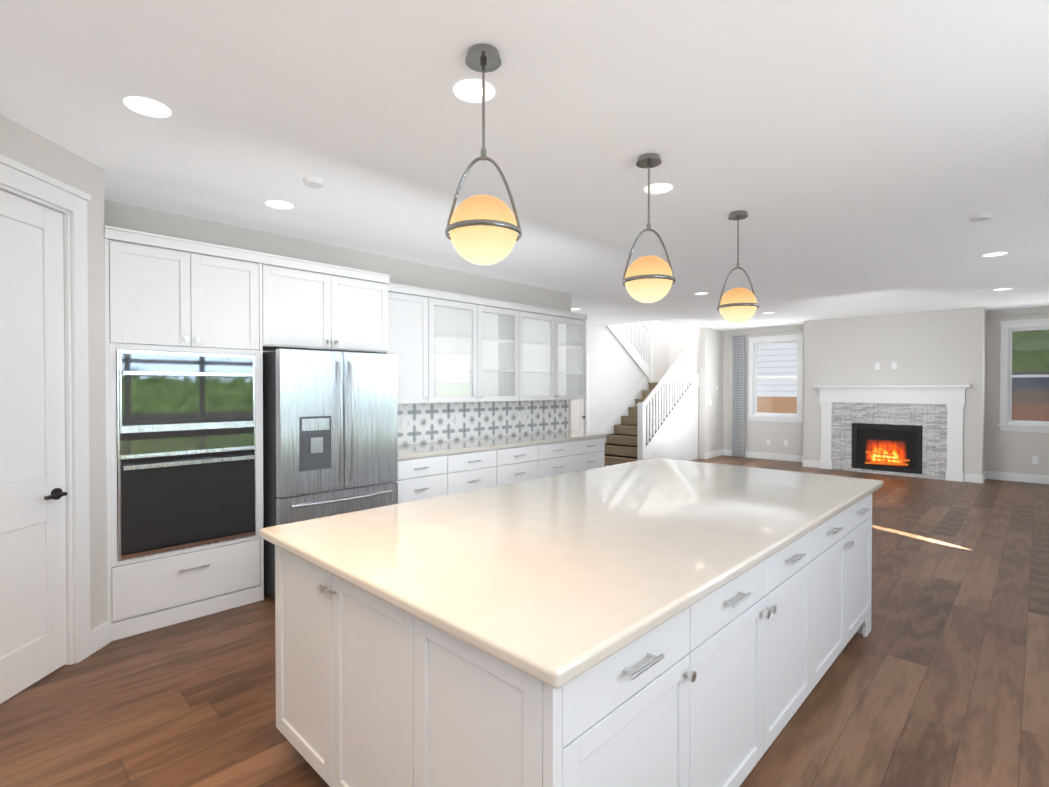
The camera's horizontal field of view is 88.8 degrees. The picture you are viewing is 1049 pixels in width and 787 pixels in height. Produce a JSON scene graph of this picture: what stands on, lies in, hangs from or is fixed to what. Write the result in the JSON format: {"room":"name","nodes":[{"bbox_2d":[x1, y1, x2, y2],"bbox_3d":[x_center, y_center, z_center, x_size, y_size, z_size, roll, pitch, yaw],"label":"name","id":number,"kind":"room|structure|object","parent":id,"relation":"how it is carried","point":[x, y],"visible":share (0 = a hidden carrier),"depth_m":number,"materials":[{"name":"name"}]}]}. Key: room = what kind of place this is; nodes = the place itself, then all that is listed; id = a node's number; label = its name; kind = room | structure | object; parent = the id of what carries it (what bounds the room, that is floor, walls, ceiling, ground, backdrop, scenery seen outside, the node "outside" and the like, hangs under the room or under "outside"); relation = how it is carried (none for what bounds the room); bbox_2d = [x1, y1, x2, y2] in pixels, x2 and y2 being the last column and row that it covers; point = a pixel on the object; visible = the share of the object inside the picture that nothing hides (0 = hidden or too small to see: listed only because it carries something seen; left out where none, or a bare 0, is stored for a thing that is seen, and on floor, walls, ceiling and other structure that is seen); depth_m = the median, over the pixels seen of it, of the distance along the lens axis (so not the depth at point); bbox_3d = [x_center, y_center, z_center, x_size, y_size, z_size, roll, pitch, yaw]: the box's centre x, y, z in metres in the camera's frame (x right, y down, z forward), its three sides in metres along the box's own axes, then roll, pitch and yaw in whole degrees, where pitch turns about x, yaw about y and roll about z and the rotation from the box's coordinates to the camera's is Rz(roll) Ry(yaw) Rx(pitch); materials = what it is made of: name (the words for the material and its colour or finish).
{"room":"kitchen","nodes":[
{"label":"kitchen","id":0,"kind":"room"},
{"bbox_2d":[0,114,107,662],"bbox_3d":[-2.458,0.096,1.448,0.130,2.740,3.300,0,1,-1],"label":"wall","id":1,"kind":"structure","parent":0,"point":[19,143],"depth_m":3.01,"materials":[{"name":"white paint"}]},
{"bbox_2d":[0,190,66,703],"bbox_3d":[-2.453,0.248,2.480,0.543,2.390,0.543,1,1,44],"label":"pantry door","id":2,"kind":"structure","parent":1,"relation":"in","point":[33,612],"depth_m":2.66,"materials":[{"name":"white wood"}]},
{"bbox_2d":[0,154,90,664],"bbox_3d":[-2.462,0.183,2.479,0.160,2.545,0.974,0,1,-1],"label":"door frame","id":3,"kind":"structure","parent":1,"relation":"attached to","point":[25,179],"depth_m":2.87,"materials":[{"name":"white wood"}]},
{"bbox_2d":[91,621,109,653],"bbox_3d":[-2.385,1.400,1.463,0.016,0.130,3.300,0,1,-1],"label":"baseboard","id":4,"kind":"structure","parent":1,"relation":"attached to","point":[100,636],"depth_m":3.04,"materials":[{"name":"white wood"}]},
{"bbox_2d":[104,200,570,445],"bbox_3d":[-1.202,0.056,5.360,0.140,2.740,5.110,1,1,44],"label":"wall","id":5,"kind":"structure","parent":0,"point":[158,222],"depth_m":4.74,"materials":[{"name":"white paint"}]},
{"bbox_2d":[104,225,263,352],"bbox_3d":[-2.343,-0.614,3.619,0.618,0.684,0.830,1,1,44],"label":"upper cabinet","id":6,"kind":"object","parent":5,"relation":"attached to","point":[194,330],"depth_m":3.37,"materials":[{"name":"white wood"}]},
{"bbox_2d":[264,253,388,353],"bbox_3d":[-1.695,-0.650,4.292,0.618,0.625,1.000,1,1,44],"label":"upper cabinet","id":7,"kind":"object","parent":5,"relation":"attached to","point":[309,305],"depth_m":4.04,"materials":[{"name":"white wood"}]},
{"bbox_2d":[387,283,434,403],"bbox_3d":[-1.219,-0.438,4.997,0.328,1.065,0.672,1,1,44],"label":"upper cabinet","id":8,"kind":"object","parent":5,"relation":"attached to","point":[411,310],"depth_m":4.96,"materials":[{"name":"white wood"}]},
{"bbox_2d":[398,400,567,445],"bbox_3d":[-0.493,0.293,5.983,0.016,0.416,3.090,1,1,44],"label":"backsplash","id":9,"kind":"structure","parent":5,"relation":"attached to","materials":[{"name":"tile"}]},
{"bbox_2d":[0,455,1048,786],"bbox_3d":[1.456,1.474,5.582,8.900,0.100,13.400,1,1,44],"label":"floor","id":10,"kind":"structure","parent":0,"point":[938,675],"depth_m":2.62,"materials":[{"name":"brown wood"}]},
{"bbox_2d":[107,537,263,641],"bbox_3d":[-2.343,1.216,3.638,0.618,0.456,0.830,1,1,44],"label":"base cabinet","id":11,"kind":"object","parent":10,"relation":"on","point":[143,596],"depth_m":3.38,"materials":[{"name":"white wood"}]},
{"bbox_2d":[105,345,263,564],"bbox_3d":[-2.335,0.359,3.621,0.640,1.242,0.830,1,1,44],"label":"oven cabinet","id":12,"kind":"object","parent":11,"relation":"on","point":[184,427],"depth_m":3.35,"materials":[{"name":"white"}]},
{"bbox_2d":[116,349,255,560],"bbox_3d":[-2.308,0.359,3.595,0.652,1.242,0.766,1,1,44],"label":"double wall oven","id":13,"kind":"object","parent":12,"relation":"in","point":[186,418],"depth_m":3.36,"materials":[{"name":"black metal"}]},
{"bbox_2d":[263,349,397,598],"bbox_3d":[-1.593,0.564,4.207,0.844,1.747,0.920,1,1,44],"label":"refrigerator","id":14,"kind":"object","parent":10,"relation":"on","point":[330,433],"visible":0.75,"depth_m":3.85,"materials":[{"name":"grey metal"}]},
{"bbox_2d":[395,456,450,503],"bbox_3d":[-1.136,0.993,4.890,0.618,0.875,0.612,1,1,44],"label":"base cabinet","id":15,"kind":"object","parent":10,"relation":"on","point":[426,477],"depth_m":4.70,"materials":[{"name":"white wood"}]},
{"bbox_2d":[398,432,606,459],"bbox_3d":[-0.269,0.525,5.770,0.638,0.040,3.090,1,1,44],"label":"countertop","id":16,"kind":"structure","parent":15,"relation":"on","point":[485,443],"depth_m":5.54,"materials":[{"name":"white stone"}]},
{"bbox_2d":[451,448,498,493],"bbox_3d":[-0.711,0.989,5.330,0.618,0.875,0.612,1,1,44],"label":"base cabinet","id":17,"kind":"object","parent":10,"relation":"on","point":[464,452],"depth_m":5.12,"materials":[{"name":"white wood"}]},
{"bbox_2d":[499,444,538,484],"bbox_3d":[-0.287,0.984,5.771,0.618,0.875,0.612,1,1,44],"label":"base cabinet","id":18,"kind":"object","parent":10,"relation":"on","point":[515,464],"depth_m":5.56,"materials":[{"name":"white wood"}]},
{"bbox_2d":[539,440,574,477],"bbox_3d":[0.138,0.980,6.212,0.618,0.875,0.612,1,1,44],"label":"base cabinet","id":19,"kind":"object","parent":10,"relation":"on","point":[554,459],"depth_m":5.99,"materials":[{"name":"white wood"}]},
{"bbox_2d":[275,498,871,786],"bbox_3d":[0.562,1.015,2.691,1.518,0.874,2.997,1,1,44],"label":"kitchen island","id":20,"kind":"object","parent":10,"relation":"on","point":[368,695],"depth_m":1.66,"materials":[{"name":"white painted wood"},{"name":"white quartz"}]},
{"bbox_2d":[260,458,882,693],"bbox_3d":[0.562,0.556,2.710,1.576,0.040,3.065,1,1,44],"label":"island countertop","id":21,"kind":"structure","parent":20,"relation":"on","point":[550,580],"depth_m":1.88,"materials":[{"name":"white stone"}]},
{"bbox_2d":[575,436,606,471],"bbox_3d":[0.563,0.975,6.652,0.618,0.875,0.612,1,1,44],"label":"base cabinet","id":22,"kind":"object","parent":10,"relation":"on","point":[589,454],"depth_m":6.43,"materials":[{"name":"white wood"}]},
{"bbox_2d":[597,322,698,465],"bbox_3d":[2.756,-0.733,11.146,1.270,4.199,3.149,1,1,44],"label":"staircase","id":23,"kind":"structure","parent":10,"relation":"on","point":[661,420],"depth_m":10.79,"materials":[{"name":"wood"}]},
{"bbox_2d":[814,385,970,481],"bbox_3d":[6.164,0.620,9.130,2.215,1.535,0.144,1,1,44],"label":"fireplace mantel","id":24,"kind":"object","parent":10,"relation":"on","point":[909,430],"visible":1,"depth_m":9.08,"materials":[{"name":"white wood"}]},
{"bbox_2d":[0,0,1048,330],"bbox_3d":[1.456,-1.376,5.553,8.900,0.120,13.400,1,1,44],"label":"ceiling","id":25,"kind":"structure","parent":0,"point":[856,158],"depth_m":2.63,"materials":[{"name":"white paint"}]},
{"bbox_2d":[123,97,170,117],"bbox_3d":[-1.689,-1.282,2.401,0.176,0.004,0.176,1,1,44],"label":"recessed light","id":26,"kind":"object","parent":25,"relation":"in","point":[147,107],"visible":1,"depth_m":2.40,"materials":[{"name":"white plastic"}]},
{"bbox_2d":[265,200,293,209],"bbox_3d":[-1.683,-1.294,3.679,0.176,0.004,0.176,1,1,44],"label":"recessed light","id":27,"kind":"object","parent":25,"relation":"in","point":[277,204],"visible":1,"depth_m":3.67,"materials":[{"name":"white plastic"}]},
{"bbox_2d":[303,177,324,188],"bbox_3d":[-1.278,-1.278,3.251,0.124,0.030,0.124,1,1,44],"label":"smoke detector","id":28,"kind":"object","parent":25,"relation":"attached to","point":[314,182],"visible":1,"depth_m":3.22,"materials":[{"name":"white plastic"}]},
{"bbox_2d":[453,79,494,102],"bbox_3d":[-0.213,-1.280,2.270,0.176,0.004,0.176,1,1,44],"label":"recessed light","id":29,"kind":"object","parent":25,"relation":"in","point":[469,90],"visible":0.88,"depth_m":2.27,"materials":[{"name":"white plastic"}]},
{"bbox_2d":[445,44,521,264],"bbox_3d":[-0.155,-0.883,2.020,0.290,0.792,0.290,1,1,44],"label":"pendant light","id":30,"kind":"object","parent":25,"relation":"hanging from","point":[483,229],"visible":1,"depth_m":1.95,"materials":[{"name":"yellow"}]},
{"bbox_2d":[622,153,675,302],"bbox_3d":[0.680,-0.893,2.930,0.290,0.792,0.290,1,1,44],"label":"pendant light","id":31,"kind":"object","parent":25,"relation":"hanging from","point":[649,279],"visible":1,"depth_m":2.86,"materials":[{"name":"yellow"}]},
{"bbox_2d":[644,183,672,193],"bbox_3d":[0.845,-1.292,3.380,0.176,0.004,0.176,1,1,44],"label":"recessed light","id":32,"kind":"object","parent":25,"relation":"in","point":[659,188],"visible":0.94,"depth_m":3.38,"materials":[{"name":"white plastic"}]},
{"bbox_2d":[694,292,707,294],"bbox_3d":[2.354,-1.330,7.136,0.176,0.004,0.176,1,1,44],"label":"recessed light","id":33,"kind":"object","parent":25,"relation":"in","point":[702,293],"visible":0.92,"depth_m":7.13,"materials":[{"name":"white plastic"}]},
{"bbox_2d":[717,210,759,322],"bbox_3d":[1.538,-0.902,3.858,0.290,0.792,0.290,1,1,44],"label":"pendant light","id":34,"kind":"object","parent":25,"relation":"hanging from","point":[738,305],"visible":1,"depth_m":3.79,"materials":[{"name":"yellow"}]},
{"bbox_2d":[969,213,990,221],"bbox_3d":[3.329,-1.284,3.911,0.124,0.030,0.124,1,1,44],"label":"smoke detector","id":35,"kind":"object","parent":25,"relation":"attached to","point":[980,217],"visible":1,"depth_m":3.88,"materials":[{"name":"white plastic"}]},
{"bbox_2d":[983,252,1007,256],"bbox_3d":[4.431,-1.308,5.040,0.176,0.004,0.176,1,1,44],"label":"recessed light","id":36,"kind":"object","parent":25,"relation":"in","point":[994,254],"visible":1,"depth_m":5.04,"materials":[{"name":"white plastic"}]},
{"bbox_2d":[994,288,1011,290],"bbox_3d":[6.098,-1.327,6.827,0.176,0.004,0.176,1,1,44],"label":"recessed light","id":37,"kind":"object","parent":25,"relation":"in","point":[1001,289],"visible":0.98,"depth_m":6.83,"materials":[{"name":"white plastic"}]},
{"bbox_2d":[584,321,667,442],"bbox_3d":[0.966,-1.224,10.263,0.140,5.200,6.900,1,1,44],"label":"wall","id":38,"kind":"structure","parent":0,"point":[623,375],"depth_m":11.05,"materials":[{"name":"white paint"}]},
{"bbox_2d":[571,354,588,431],"bbox_3d":[0.902,0.310,10.133,0.126,2.135,0.970,1,1,44],"label":"hall door","id":39,"kind":"structure","parent":38,"relation":"in","point":[577,415],"depth_m":10.38,"materials":[{"name":"white wood"}]},
{"bbox_2d":[699,327,723,458],"bbox_3d":[4.020,-0.007,11.513,0.140,2.740,0.880,1,1,44],"label":"wall","id":40,"kind":"structure","parent":0,"point":[711,346],"depth_m":11.33,"materials":[{"name":"white paint"}]},
{"bbox_2d":[705,449,723,458],"bbox_3d":[4.062,1.299,11.458,0.016,0.130,0.840,1,1,44],"label":"baseboard","id":41,"kind":"structure","parent":40,"relation":"attached to","point":[717,453],"depth_m":11.45,"materials":[{"name":"white wood"}]},
{"bbox_2d":[668,306,1048,475],"bbox_3d":[6.022,-1.224,10.293,8.900,5.200,0.160,1,1,44],"label":"wall","id":42,"kind":"structure","parent":0,"point":[1010,451],"depth_m":8.75,"materials":[{"name":"white paint"}]},
{"bbox_2d":[747,334,803,422],"bbox_3d":[5.198,-0.305,11.062,1.110,1.765,0.210,1,1,44],"label":"window","id":43,"kind":"structure","parent":42,"relation":"in","point":[753,413],"depth_m":11.07,"materials":[{"name":"white"}]},
{"bbox_2d":[712,438,1038,463],"bbox_3d":[5.988,1.020,9.855,5.010,0.120,0.550,1,1,44],"label":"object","id":44,"kind":"structure","parent":42,"relation":"attached to","point":[1035,459],"depth_m":10.86,"materials":[{"name":"white plastic"}]},
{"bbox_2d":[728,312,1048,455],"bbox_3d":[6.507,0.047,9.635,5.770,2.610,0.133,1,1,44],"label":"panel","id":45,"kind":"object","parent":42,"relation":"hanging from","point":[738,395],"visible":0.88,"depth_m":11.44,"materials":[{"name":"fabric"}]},
{"bbox_2d":[998,318,1048,432],"bbox_3d":[8.140,-0.276,8.227,1.280,1.765,0.210,1,1,44],"label":"window","id":46,"kind":"structure","parent":42,"relation":"in","point":[1007,328],"depth_m":8.54,"materials":[{"name":"white"}]},
{"bbox_2d":[803,307,985,474],"bbox_3d":[6.396,0.014,9.418,2.570,2.740,0.600,1,1,44],"label":"wall","id":47,"kind":"structure","parent":0,"point":[942,347],"depth_m":9.00,"materials":[{"name":"white paint"}]},
{"bbox_2d":[875,363,879,369],"bbox_3d":[6.109,-0.474,9.267,0.070,0.120,0.006,1,1,44],"label":"outlet","id":48,"kind":"object","parent":47,"relation":"attached to","point":[877,365],"depth_m":9.26,"materials":[{"name":"white plastic"}]},
{"bbox_2d":[724,449,1048,483],"bbox_3d":[6.476,1.320,9.342,6.430,0.130,0.616,1,1,44],"label":"baseboard","id":49,"kind":"structure","parent":47,"relation":"attached to","point":[1028,478],"depth_m":8.65,"materials":[{"name":"white wood"}]},
{"bbox_2d":[892,362,896,368],"bbox_3d":[6.282,-0.472,9.101,0.070,0.120,0.006,1,1,44],"label":"outlet","id":50,"kind":"object","parent":47,"relation":"attached to","point":[894,364],"depth_m":9.09,"materials":[{"name":"white plastic"}]},
{"label":"outside","id":51,"kind":"structure","parent":0,"visible":0},
{"bbox_2d":[757,343,796,413],"bbox_3d":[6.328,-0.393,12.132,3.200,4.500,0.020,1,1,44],"label":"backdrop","id":52,"kind":"structure","parent":51,"point":[785,397],"depth_m":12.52,"materials":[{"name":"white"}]},
{"bbox_2d":[1011,330,1048,420],"bbox_3d":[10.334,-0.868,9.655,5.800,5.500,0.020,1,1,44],"label":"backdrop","id":53,"kind":"structure","parent":51,"point":[1033,343],"depth_m":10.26,"materials":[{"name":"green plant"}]}
]}

